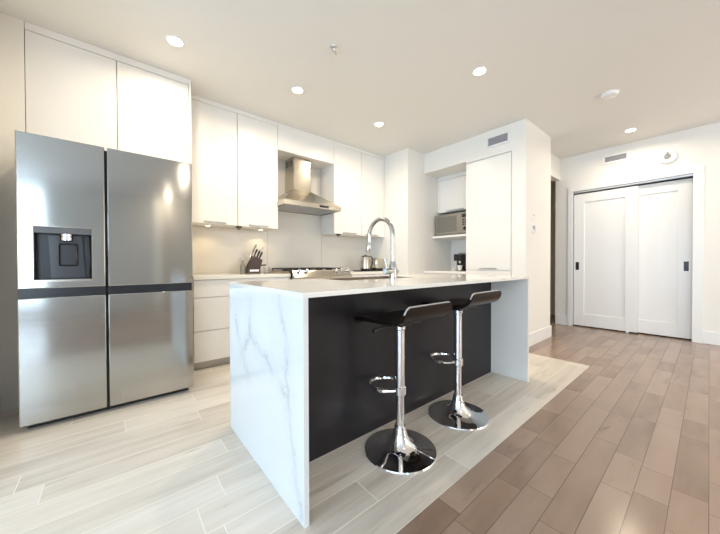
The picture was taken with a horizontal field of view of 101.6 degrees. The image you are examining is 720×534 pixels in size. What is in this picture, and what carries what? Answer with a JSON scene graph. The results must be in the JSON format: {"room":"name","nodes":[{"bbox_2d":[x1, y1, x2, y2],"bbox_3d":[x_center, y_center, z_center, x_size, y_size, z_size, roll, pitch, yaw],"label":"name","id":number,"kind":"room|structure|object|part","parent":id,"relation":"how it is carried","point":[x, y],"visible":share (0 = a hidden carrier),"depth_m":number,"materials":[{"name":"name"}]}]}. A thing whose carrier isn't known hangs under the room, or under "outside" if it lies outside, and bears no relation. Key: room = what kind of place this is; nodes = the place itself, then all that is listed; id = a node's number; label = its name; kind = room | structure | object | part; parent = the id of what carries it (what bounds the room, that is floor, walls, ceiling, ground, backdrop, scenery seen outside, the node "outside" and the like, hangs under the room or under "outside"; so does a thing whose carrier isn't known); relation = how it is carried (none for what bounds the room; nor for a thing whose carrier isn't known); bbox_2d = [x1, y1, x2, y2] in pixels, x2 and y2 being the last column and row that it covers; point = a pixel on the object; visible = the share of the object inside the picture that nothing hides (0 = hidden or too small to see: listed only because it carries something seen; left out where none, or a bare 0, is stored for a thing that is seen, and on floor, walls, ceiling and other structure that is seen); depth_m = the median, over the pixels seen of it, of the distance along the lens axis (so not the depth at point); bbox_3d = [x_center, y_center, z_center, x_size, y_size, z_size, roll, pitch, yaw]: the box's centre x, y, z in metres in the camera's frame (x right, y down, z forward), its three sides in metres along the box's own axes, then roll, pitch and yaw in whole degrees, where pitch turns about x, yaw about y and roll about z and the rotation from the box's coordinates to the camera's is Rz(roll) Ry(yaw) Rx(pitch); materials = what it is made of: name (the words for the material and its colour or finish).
{"room":"kitchen","nodes":[
{"label":"kitchen","id":0,"kind":"room"},
{"bbox_2d":[0,13,25,411],"bbox_3d":[-3.862,-0.352,0.651,4.131,2.731,1.470,-1,1,-40],"label":"wall","id":1,"kind":"structure","parent":0,"point":[12,30],"depth_m":2.03,"materials":[{"name":"white paint"}]},
{"bbox_2d":[192,160,358,273],"bbox_3d":[-2.945,-0.374,2.459,8.061,2.731,0.120,-1,1,-40],"label":"wall","id":2,"kind":"structure","parent":0,"point":[281,160],"depth_m":3.66,"materials":[{"name":"white paint"}]},
{"bbox_2d":[24,21,188,162],"bbox_3d":[-2.172,-1.302,2.631,1.014,0.880,0.599,-1,1,-40],"label":"upper cabinet","id":3,"kind":"object","parent":2,"relation":"attached to","point":[77,91],"visible":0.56,"depth_m":2.33,"materials":[{"name":"white wood"}]},
{"bbox_3d":[-2.184,-1.269,2.244,0.497,0.822,0.020,-1,1,-40],"label":"door","id":4,"kind":"part","parent":3,"relation":"part of","materials":[{"name":"white paint"}]},
{"bbox_3d":[-1.795,-1.274,2.571,0.509,0.822,0.020,-1,1,-40],"label":"door","id":5,"kind":"part","parent":3,"relation":"part of","materials":[{"name":"white paint"}]},
{"bbox_2d":[191,94,277,230],"bbox_3d":[-1.472,-1.106,3.375,0.970,1.292,0.365,-1,1,-40],"label":"upper cabinet","id":6,"kind":"object","parent":2,"relation":"attached to","point":[234,152],"visible":0.84,"depth_m":3.23,"materials":[{"name":"white paint"}]},
{"bbox_3d":[-1.558,-1.079,3.108,0.490,1.243,0.020,-1,1,-40],"label":"door","id":7,"kind":"part","parent":6,"relation":"part of","materials":[{"name":"white paint"}]},
{"bbox_3d":[-1.530,-0.476,3.108,0.216,0.014,0.024,-1,1,-40],"label":"handle","id":8,"kind":"part","parent":6,"relation":"part of","materials":[{"name":"grey metal"}]},
{"bbox_3d":[-1.185,-1.083,3.422,0.468,1.243,0.020,-1,1,-40],"label":"door","id":9,"kind":"part","parent":6,"relation":"part of","materials":[{"name":"white paint"}]},
{"bbox_3d":[-1.172,-0.480,3.409,0.224,0.014,0.024,-1,1,-40],"label":"handle","id":10,"kind":"part","parent":6,"relation":"part of","materials":[{"name":"grey metal"}]},
{"bbox_2d":[192,160,370,273],"bbox_3d":[-0.888,-0.683,4.102,2.791,1.504,0.008,-1,1,-40],"label":"backsplash","id":11,"kind":"structure","parent":2,"relation":"attached to","point":[298,241],"depth_m":3.96,"materials":[{"name":"white tile"}]},
{"bbox_2d":[277,123,333,169],"bbox_3d":[-0.792,-1.597,3.958,0.829,0.326,0.341,-1,1,-40],"label":"upper cabinet","id":12,"kind":"object","parent":2,"relation":"attached to","point":[291,141],"visible":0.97,"depth_m":3.82,"materials":[{"name":"white paint"}]},
{"bbox_2d":[277,156,340,215],"bbox_3d":[-0.735,-1.092,3.885,0.832,0.685,0.514,-1,1,-40],"label":"range hood","id":13,"kind":"object","parent":2,"relation":"attached to","point":[298,197],"visible":0.94,"depth_m":3.84,"materials":[{"name":"silver metal"}]},
{"bbox_2d":[321,141,383,237],"bbox_3d":[-0.086,-1.122,4.539,0.990,1.292,0.365,-1,1,-40],"label":"upper cabinet","id":14,"kind":"object","parent":2,"relation":"attached to","point":[354,182],"visible":1,"depth_m":4.34,"materials":[{"name":"white paint"}]},
{"bbox_3d":[-0.179,-1.095,4.267,0.494,1.243,0.020,-1,1,-40],"label":"door","id":15,"kind":"part","parent":14,"relation":"part of","materials":[{"name":"white paint"}]},
{"bbox_3d":[0.202,-1.099,4.587,0.484,1.243,0.020,-1,1,-40],"label":"door","id":16,"kind":"part","parent":14,"relation":"part of","materials":[{"name":"white paint"}]},
{"bbox_2d":[0,353,588,533],"bbox_3d":[-1.895,1.030,1.399,8.281,0.060,3.073,-1,1,-40],"label":"floor tile","id":17,"kind":"structure","parent":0,"point":[175,463],"depth_m":1.44,"materials":[{"name":"beige tile"}]},
{"bbox_2d":[14,130,193,428],"bbox_3d":[-1.974,0.084,2.383,0.924,1.812,0.913,-1,1,-40],"label":"refrigerator","id":18,"kind":"object","parent":17,"relation":"on","point":[104,248],"visible":1,"depth_m":1.97,"materials":[{"name":"grey metal"}]},
{"bbox_3d":[-1.905,-0.339,1.889,0.400,0.944,0.068,-1,1,-40],"label":"door","id":19,"kind":"part","parent":18,"relation":"part of","materials":[{"name":"silver metal"}]},
{"bbox_3d":[-1.903,0.575,1.899,0.400,0.772,0.068,-1,1,-40],"label":"door","id":20,"kind":"part","parent":18,"relation":"part of","materials":[{"name":"silver metal"}]},
{"bbox_3d":[-1.883,-0.082,1.867,0.272,0.348,0.009,-1,1,-40],"label":"frame","id":21,"kind":"part","parent":18,"relation":"part of","materials":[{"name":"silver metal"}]},
{"bbox_3d":[-1.897,-0.188,1.897,0.068,0.047,0.068,-1,1,-40],"label":"spout","id":22,"kind":"part","parent":18,"relation":"part of","materials":[{"name":"silver metal"}]},
{"bbox_3d":[-1.911,-0.066,1.918,0.171,0.272,0.027,-1,1,-40],"label":"plate","id":23,"kind":"part","parent":18,"relation":"part of","materials":[{"name":"grey plastic"}]},
{"bbox_3d":[-1.547,-0.343,2.190,0.511,0.944,0.068,-1,1,-40],"label":"door","id":24,"kind":"part","parent":18,"relation":"part of","materials":[{"name":"silver metal"}]},
{"bbox_3d":[-1.545,0.571,2.200,0.511,0.772,0.068,-1,1,-40],"label":"door","id":25,"kind":"part","parent":18,"relation":"part of","materials":[{"name":"silver metal"}]},
{"bbox_2d":[188,79,192,289],"bbox_3d":[-1.772,-0.382,2.971,0.018,2.730,0.605,-1,1,-40],"label":"panel","id":26,"kind":"object","parent":17,"relation":"on","point":[189,80],"visible":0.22,"depth_m":2.73,"materials":[{"name":"white paint"}]},
{"bbox_2d":[193,277,289,369],"bbox_3d":[-1.368,0.548,3.287,0.985,0.862,0.585,-1,1,-40],"label":"base cabinet","id":27,"kind":"object","parent":17,"relation":"on","point":[211,298],"visible":0.49,"depth_m":2.85,"materials":[{"name":"white wood"}]},
{"bbox_3d":[-1.186,0.450,3.070,0.980,0.314,0.020,-1,1,-40],"label":"drawer","id":28,"kind":"part","parent":27,"relation":"part of","materials":[{"name":"white paint"}]},
{"bbox_3d":[-1.185,0.756,3.073,0.980,0.288,0.020,-1,1,-40],"label":"drawer","id":29,"kind":"part","parent":27,"relation":"part of","materials":[{"name":"white paint"}]},
{"bbox_3d":[-1.186,0.204,3.067,0.980,0.164,0.020,-1,1,-40],"label":"drawer","id":30,"kind":"part","parent":27,"relation":"part of","materials":[{"name":"white paint"}]},
{"bbox_2d":[193,273,290,279],"bbox_3d":[-1.372,0.097,3.286,0.987,0.037,0.626,-1,1,-40],"label":"countertop","id":31,"kind":"structure","parent":27,"relation":"on","point":[225,275],"depth_m":3.08,"materials":[{"name":"white stone"}]},
{"bbox_2d":[240,256,244,273],"bbox_3d":[-1.367,-0.023,3.422,0.056,0.200,0.056,-1,1,-40],"label":"bottle","id":32,"kind":"object","parent":31,"relation":"on","point":[242,266],"visible":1,"depth_m":3.40,"materials":[{"name":"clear glass"}]},
{"bbox_2d":[245,256,261,273],"bbox_3d":[-1.271,-0.026,3.507,0.177,0.205,0.114,-1,1,-40],"label":"knife block","id":33,"kind":"object","parent":31,"relation":"on","point":[253,266],"visible":0.91,"depth_m":3.47,"materials":[{"name":"brown wood"}]},
{"bbox_2d":[249,244,256,259],"bbox_3d":[-1.291,-0.178,3.531,0.099,0.194,0.022,-1,1,-40],"label":"knife","id":34,"kind":"object","parent":33,"relation":"in","point":[253,250],"visible":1,"depth_m":3.53,"materials":[{"name":"silver metal"}]},
{"bbox_2d":[263,267,269,272],"bbox_3d":[-1.149,0.037,3.607,0.072,0.075,0.072,-1,1,-40],"label":"glass jar","id":35,"kind":"object","parent":31,"relation":"on","point":[266,269],"visible":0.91,"depth_m":3.58,"materials":[{"name":"white"}]},
{"bbox_2d":[270,267,351,279],"bbox_3d":[-0.634,0.481,3.824,0.816,0.940,0.736,-1,1,-40],"label":"gas range","id":36,"kind":"object","parent":17,"relation":"on","point":[329,272],"visible":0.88,"depth_m":3.57,"materials":[{"name":"silver metal"}]},
{"bbox_2d":[270,270,289,273],"bbox_3d":[-0.669,0.060,3.860,0.816,0.029,0.630,-1,1,-40],"label":"cooktop","id":37,"kind":"object","parent":36,"relation":"in","point":[277,271],"depth_m":3.66,"materials":[{"name":"glass"}]},
{"bbox_3d":[-0.458,0.110,3.610,0.816,0.145,0.125,-1,1,-40],"label":"control panel","id":38,"kind":"part","parent":36,"relation":"part of","materials":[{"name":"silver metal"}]},
{"bbox_2d":[352,274,388,276],"bbox_3d":[0.018,0.532,4.451,0.975,0.862,0.585,-1,1,-40],"label":"base cabinet","id":39,"kind":"object","parent":17,"relation":"on","point":[362,275],"visible":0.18,"depth_m":4.16,"materials":[{"name":"white"}]},
{"bbox_3d":[0.013,0.498,4.078,0.482,0.778,0.020,-1,1,-40],"label":"door","id":40,"kind":"part","parent":39,"relation":"part of","materials":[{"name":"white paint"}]},
{"bbox_2d":[350,271,382,274],"bbox_3d":[0.013,0.081,4.450,0.976,0.037,0.626,-1,1,-40],"label":"countertop","id":41,"kind":"structure","parent":39,"relation":"on","point":[351,272],"depth_m":4.18,"materials":[{"name":"white stone"}]},
{"bbox_2d":[353,270,382,270],"bbox_3d":[0.152,0.054,4.537,0.470,0.014,0.250,-1,1,-40],"label":"tray","id":42,"kind":"object","parent":41,"relation":"on","point":[353,270],"visible":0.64,"depth_m":4.40,"materials":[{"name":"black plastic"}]},
{"bbox_2d":[360,255,372,269],"bbox_3d":[0.098,-0.070,4.452,0.184,0.238,0.153,0,1,12],"label":"kettle","id":43,"kind":"object","parent":42,"relation":"on","point":[365,261],"visible":0.94,"depth_m":4.40,"materials":[{"name":"silver metal"}]},
{"bbox_2d":[370,258,382,269],"bbox_3d":[0.251,-0.045,4.620,0.181,0.182,0.170,-1,1,-40],"label":"toaster","id":44,"kind":"object","parent":42,"relation":"on","point":[377,262],"visible":0.76,"depth_m":4.55,"materials":[{"name":"silver metal"}]},
{"bbox_2d":[308,282,490,461],"bbox_3d":[0.217,0.546,2.283,2.118,0.878,0.601,-1,1,-40],"label":"kitchen island","id":45,"kind":"object","parent":17,"relation":"on","point":[344,354],"visible":0.41,"depth_m":1.78,"materials":[{"name":"dark matte lacquered panels"},{"name":"white veined quartz"}]},
{"bbox_2d":[229,274,528,528],"bbox_3d":[0.317,0.536,2.164,2.162,0.900,0.924,-1,1,-40],"label":"island countertop","id":46,"kind":"structure","parent":45,"relation":"on","point":[269,360],"depth_m":1.43,"materials":[{"name":"white stone"}]},
{"bbox_3d":[-0.502,0.556,1.475,0.021,0.880,0.924,-1,1,-40],"label":"panel","id":47,"kind":"part","parent":46,"relation":"part of","materials":[{"name":"white stone"}]},
{"bbox_2d":[326,276,408,280],"bbox_3d":[0.072,0.186,2.296,0.718,0.200,0.328,-1,1,-40],"label":"sink","id":48,"kind":"object","parent":46,"relation":"in","point":[375,277],"visible":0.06,"depth_m":2.46,"materials":[{"name":"silver metal"}]},
{"bbox_2d":[366,217,398,278],"bbox_3d":[0.146,-0.148,2.235,0.137,0.468,0.325,-1,1,-40],"label":"faucet","id":49,"kind":"object","parent":46,"relation":"on","point":[392,271],"visible":0.99,"depth_m":2.14,"materials":[{"name":"silver metal"}]},
{"bbox_3d":[1.137,0.537,2.853,0.021,0.880,0.924,-1,1,-40],"label":"panel","id":50,"kind":"part","parent":46,"relation":"part of","materials":[{"name":"white stone"}]},
{"bbox_2d":[353,301,451,474],"bbox_3d":[0.215,0.586,1.594,0.390,0.814,0.426,-1,1,-40],"label":"bar stool","id":51,"kind":"object","parent":17,"relation":"on","point":[399,450],"visible":1,"depth_m":1.55,"materials":[{"name":"silver metal"}]},
{"bbox_3d":[0.129,0.318,1.520,0.163,0.027,0.020,-1,1,-38],"label":"lever","id":52,"kind":"part","parent":51,"relation":"part of","materials":[{"name":"black plastic"}]},
{"bbox_3d":[0.221,0.245,1.582,0.364,0.129,0.404,-1,1,-40],"label":"seat","id":53,"kind":"part","parent":51,"relation":"part of","materials":[{"name":"black paint"}]},
{"bbox_3d":[0.216,0.298,1.589,0.160,0.032,0.160,-1,1,-40],"label":"seat plate","id":54,"kind":"part","parent":51,"relation":"part of","materials":[{"name":"black plastic"}]},
{"bbox_2d":[419,290,501,430],"bbox_3d":[0.651,0.567,1.961,0.390,0.840,0.426,-1,1,-40],"label":"bar stool","id":55,"kind":"object","parent":17,"relation":"on","point":[457,414],"visible":0.88,"depth_m":1.93,"materials":[{"name":"silver metal"}]},
{"bbox_3d":[0.657,0.214,1.949,0.364,0.129,0.404,-1,1,-40],"label":"seat","id":56,"kind":"part","parent":55,"relation":"part of","materials":[{"name":"black paint"}]},
{"bbox_3d":[0.653,0.268,1.955,0.160,0.032,0.160,-1,1,-40],"label":"seat plate","id":57,"kind":"part","parent":55,"relation":"part of","materials":[{"name":"black plastic"}]},
{"bbox_2d":[0,0,719,158],"bbox_3d":[0.683,-1.783,0.951,11.700,0.100,8.000,-1,1,-40],"label":"ceiling","id":58,"kind":"structure","parent":0,"point":[407,66],"depth_m":2.48,"materials":[{"name":"white paint"}]},
{"bbox_2d":[165,35,183,46],"bbox_3d":[-1.425,-1.738,2.261,0.124,0.006,0.124,-1,1,-40],"label":"recessed light","id":59,"kind":"object","parent":58,"relation":"in","point":[175,41],"visible":1,"depth_m":2.26,"materials":[{"name":"white plastic"}]},
{"bbox_2d":[291,86,303,93],"bbox_3d":[-0.618,-1.747,2.901,0.124,0.006,0.124,-1,1,-40],"label":"recessed light","id":60,"kind":"object","parent":58,"relation":"in","point":[296,89],"visible":1,"depth_m":2.90,"materials":[{"name":"white plastic"}]},
{"bbox_2d":[330,44,338,55],"bbox_3d":[-0.203,-1.719,2.333,0.068,0.053,0.068,-1,1,-40],"label":"sprinkler","id":61,"kind":"object","parent":58,"relation":"attached to","point":[334,48],"visible":1,"depth_m":2.33,"materials":[{"name":"silver metal"}]},
{"bbox_2d":[374,122,383,126],"bbox_3d":[0.234,-1.757,3.612,0.124,0.006,0.124,-1,1,-40],"label":"recessed light","id":62,"kind":"object","parent":58,"relation":"in","point":[378,124],"visible":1,"depth_m":3.62,"materials":[{"name":"white plastic"}]},
{"bbox_2d":[472,66,486,75],"bbox_3d":[1.069,-1.749,2.623,0.124,0.006,0.124,-1,1,-40],"label":"recessed light","id":63,"kind":"object","parent":58,"relation":"in","point":[478,71],"visible":1,"depth_m":2.62,"materials":[{"name":"white plastic"}]},
{"bbox_2d":[600,89,618,99],"bbox_3d":[2.531,-1.737,2.975,0.150,0.044,0.150,-1,1,-40],"label":"smoke detector","id":64,"kind":"object","parent":58,"relation":"attached to","point":[610,94],"visible":1,"depth_m":2.94,"materials":[{"name":"white plastic"}]},
{"bbox_2d":[624,128,636,131],"bbox_3d":[3.497,-1.768,3.792,0.124,0.006,0.124,-1,1,-40],"label":"recessed light","id":65,"kind":"object","parent":58,"relation":"in","point":[630,129],"visible":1,"depth_m":3.79,"materials":[{"name":"white plastic"}]},
{"bbox_2d":[371,148,450,274],"bbox_3d":[0.842,-0.412,5.102,1.139,2.731,0.947,-1,1,-40],"label":"wall column","id":66,"kind":"structure","parent":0,"point":[410,195],"depth_m":4.57,"materials":[{"name":"white paint"}]},
{"bbox_2d":[424,123,511,177],"bbox_3d":[1.725,-1.618,4.346,0.743,0.307,1.331,-1,1,-40],"label":"wall","id":67,"kind":"structure","parent":0,"point":[451,159],"depth_m":4.17,"materials":[{"name":"white paint"}]},
{"bbox_2d":[486,130,509,148],"bbox_3d":[1.749,-1.618,3.727,0.016,0.149,0.299,-1,1,-40],"label":"air vent","id":68,"kind":"object","parent":67,"relation":"in","point":[503,137],"visible":1,"depth_m":3.72,"materials":[{"name":"white metal"}]},
{"bbox_2d":[451,118,550,333],"bbox_3d":[1.551,-0.409,4.648,0.843,2.731,2.314,-1,1,-40],"label":"wall","id":69,"kind":"structure","parent":0,"point":[531,147],"depth_m":3.65,"materials":[{"name":"white paint"}]},
{"bbox_2d":[433,234,465,239],"bbox_3d":[1.610,-0.479,4.663,0.528,0.034,0.710,-1,1,-40],"label":"shelf","id":70,"kind":"object","parent":69,"relation":"attached to","point":[456,236],"visible":0.51,"depth_m":4.59,"materials":[{"name":"white paint"}]},
{"bbox_2d":[435,212,465,235],"bbox_3d":[1.564,-0.660,4.641,0.423,0.330,0.622,-1,1,-40],"label":"microwave","id":71,"kind":"object","parent":70,"relation":"on","point":[455,223],"visible":0.56,"depth_m":4.53,"materials":[{"name":"grey metal"}]},
{"bbox_3d":[1.568,-0.662,4.351,0.020,0.316,0.172,-1,1,-40],"label":"control panel","id":72,"kind":"part","parent":71,"relation":"part of","materials":[{"name":"grey metal"}]},
{"bbox_2d":[438,171,465,214],"bbox_3d":[1.656,-1.176,4.696,0.402,0.583,0.710,-1,1,-40],"label":"upper cabinet","id":73,"kind":"object","parent":69,"relation":"attached to","point":[451,188],"visible":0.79,"depth_m":4.66,"materials":[{"name":"white paint"}]},
{"bbox_2d":[531,224,534,232],"bbox_3d":[2.137,-0.474,3.618,0.105,0.110,0.016,-1,1,-40],"label":"thermostat","id":74,"kind":"object","parent":69,"relation":"attached to","point":[532,225],"visible":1,"depth_m":3.60,"materials":[{"name":"white plastic"}]},
{"bbox_2d":[529,325,551,346],"bbox_3d":[2.253,0.886,3.853,0.842,0.155,0.207,-1,1,-40],"label":"baseboard","id":75,"kind":"structure","parent":69,"relation":"attached to","point":[535,337],"depth_m":3.78,"materials":[{"name":"white paint"}]},
{"bbox_2d":[550,181,555,314],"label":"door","id":76,"kind":"structure","parent":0,"point":[553,184],"depth_m":5.75,"materials":[{"name":"brown paint"}]},
{"bbox_2d":[551,153,559,181],"bbox_3d":[2.869,-1.604,4.551,1.073,0.346,0.102,-1,1,-40],"label":"wall header","id":77,"kind":"structure","parent":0,"point":[555,162],"depth_m":4.71,"materials":[{"name":"white paint"}]},
{"bbox_2d":[396,315,719,533],"bbox_3d":[0.690,1.028,0.981,11.700,0.060,8.000,-1,1,-40],"label":"floor","id":78,"kind":"structure","parent":0,"point":[631,445],"depth_m":1.54,"materials":[{"name":"brown wood"}]},
{"bbox_2d":[466,149,511,275],"bbox_3d":[1.949,-0.250,4.080,0.762,2.423,0.617,-1,1,-40],"label":"pantry cabinet","id":79,"kind":"object","parent":78,"relation":"on","point":[488,178],"visible":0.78,"depth_m":3.83,"materials":[{"name":"white paint"}]},
{"bbox_3d":[1.679,0.464,3.869,0.020,0.840,0.603,-1,1,-40],"label":"door","id":80,"kind":"part","parent":79,"relation":"part of","materials":[{"name":"white paint"}]},
{"bbox_3d":[1.531,0.526,4.605,0.740,0.862,0.710,-1,1,-40],"label":"base cabinet","id":81,"kind":"object","parent":78,"relation":"on","visible":0},
{"bbox_2d":[424,270,465,273],"bbox_3d":[1.524,0.076,4.596,0.755,0.037,0.710,-1,1,-40],"label":"countertop","id":82,"kind":"structure","parent":81,"relation":"on","point":[431,271],"depth_m":4.35,"materials":[{"name":"white stone"}]},
{"bbox_2d":[454,252,465,270],"bbox_3d":[1.565,-0.083,4.514,0.275,0.281,0.150,-1,1,-40],"label":"coffee machine","id":83,"kind":"object","parent":82,"relation":"on","point":[460,258],"visible":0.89,"depth_m":4.44,"materials":[{"name":"black plastic"}]},
{"bbox_2d":[577,177,692,194],"bbox_3d":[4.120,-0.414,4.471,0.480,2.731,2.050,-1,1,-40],"label":"door track","id":84,"kind":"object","parent":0,"point":[689,177],"depth_m":4.37,"materials":[{"name":"metal"}]},
{"bbox_2d":[555,122,719,332],"bbox_3d":[5.013,-0.400,2.942,0.120,2.731,5.260,-1,1,-40],"label":"wall","id":85,"kind":"structure","parent":0,"point":[696,146],"depth_m":3.94,"materials":[{"name":"white paint"}]},
{"bbox_2d":[573,186,637,332],"bbox_3d":[3.714,-0.112,4.470,0.038,2.094,0.757,-1,1,-40],"label":"door","id":86,"kind":"structure","parent":85,"relation":"in","point":[605,294],"depth_m":4.43,"materials":[{"name":"white paint"}]},
{"bbox_2d":[602,150,628,164],"bbox_3d":[3.757,-1.603,4.315,0.016,0.134,0.302,-1,1,-40],"label":"air vent","id":87,"kind":"object","parent":85,"relation":"in","point":[621,156],"visible":1,"depth_m":4.31,"materials":[{"name":"white metal"}]},
{"bbox_2d":[567,165,703,342],"bbox_3d":[3.890,-0.164,4.266,0.140,2.237,1.431,-1,1,-40],"label":"trim","id":88,"kind":"structure","parent":85,"relation":"attached to","point":[697,172],"depth_m":3.75,"materials":[{"name":"white paint"}]},
{"bbox_2d":[555,314,719,345],"bbox_3d":[4.966,0.889,2.911,0.015,0.155,5.255,-1,1,-40],"label":"baseboard","id":89,"kind":"structure","parent":85,"relation":"attached to","point":[713,338],"depth_m":3.66,"materials":[{"name":"white paint"}]},
{"bbox_2d":[637,178,692,338],"bbox_3d":[4.109,-0.109,4.065,0.038,2.094,0.662,-1,1,-40],"label":"door","id":90,"kind":"structure","parent":85,"relation":"in","point":[665,209],"depth_m":3.99,"materials":[{"name":"white paint"}]},
{"bbox_3d":[4.275,-0.010,3.845,0.007,0.125,0.044,-1,1,-40],"label":"flush pull","id":91,"kind":"part","parent":90,"relation":"part of","materials":[{"name":"grey metal"}]},
{"bbox_2d":[658,149,677,163],"bbox_3d":[4.087,-1.468,3.901,0.046,0.184,0.184,-1,1,-40],"label":"fire alarm","id":92,"kind":"object","parent":85,"relation":"attached to","point":[667,156],"visible":1,"depth_m":3.89,"materials":[{"name":"white plastic"}]},
{"bbox_2d":[664,154,670,158],"bbox_3d":[4.075,-1.468,3.891,0.016,0.068,0.068,-1,1,-40],"label":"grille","id":93,"kind":"object","parent":92,"relation":"attached to","point":[666,156],"depth_m":3.89,"materials":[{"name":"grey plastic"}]}
]}

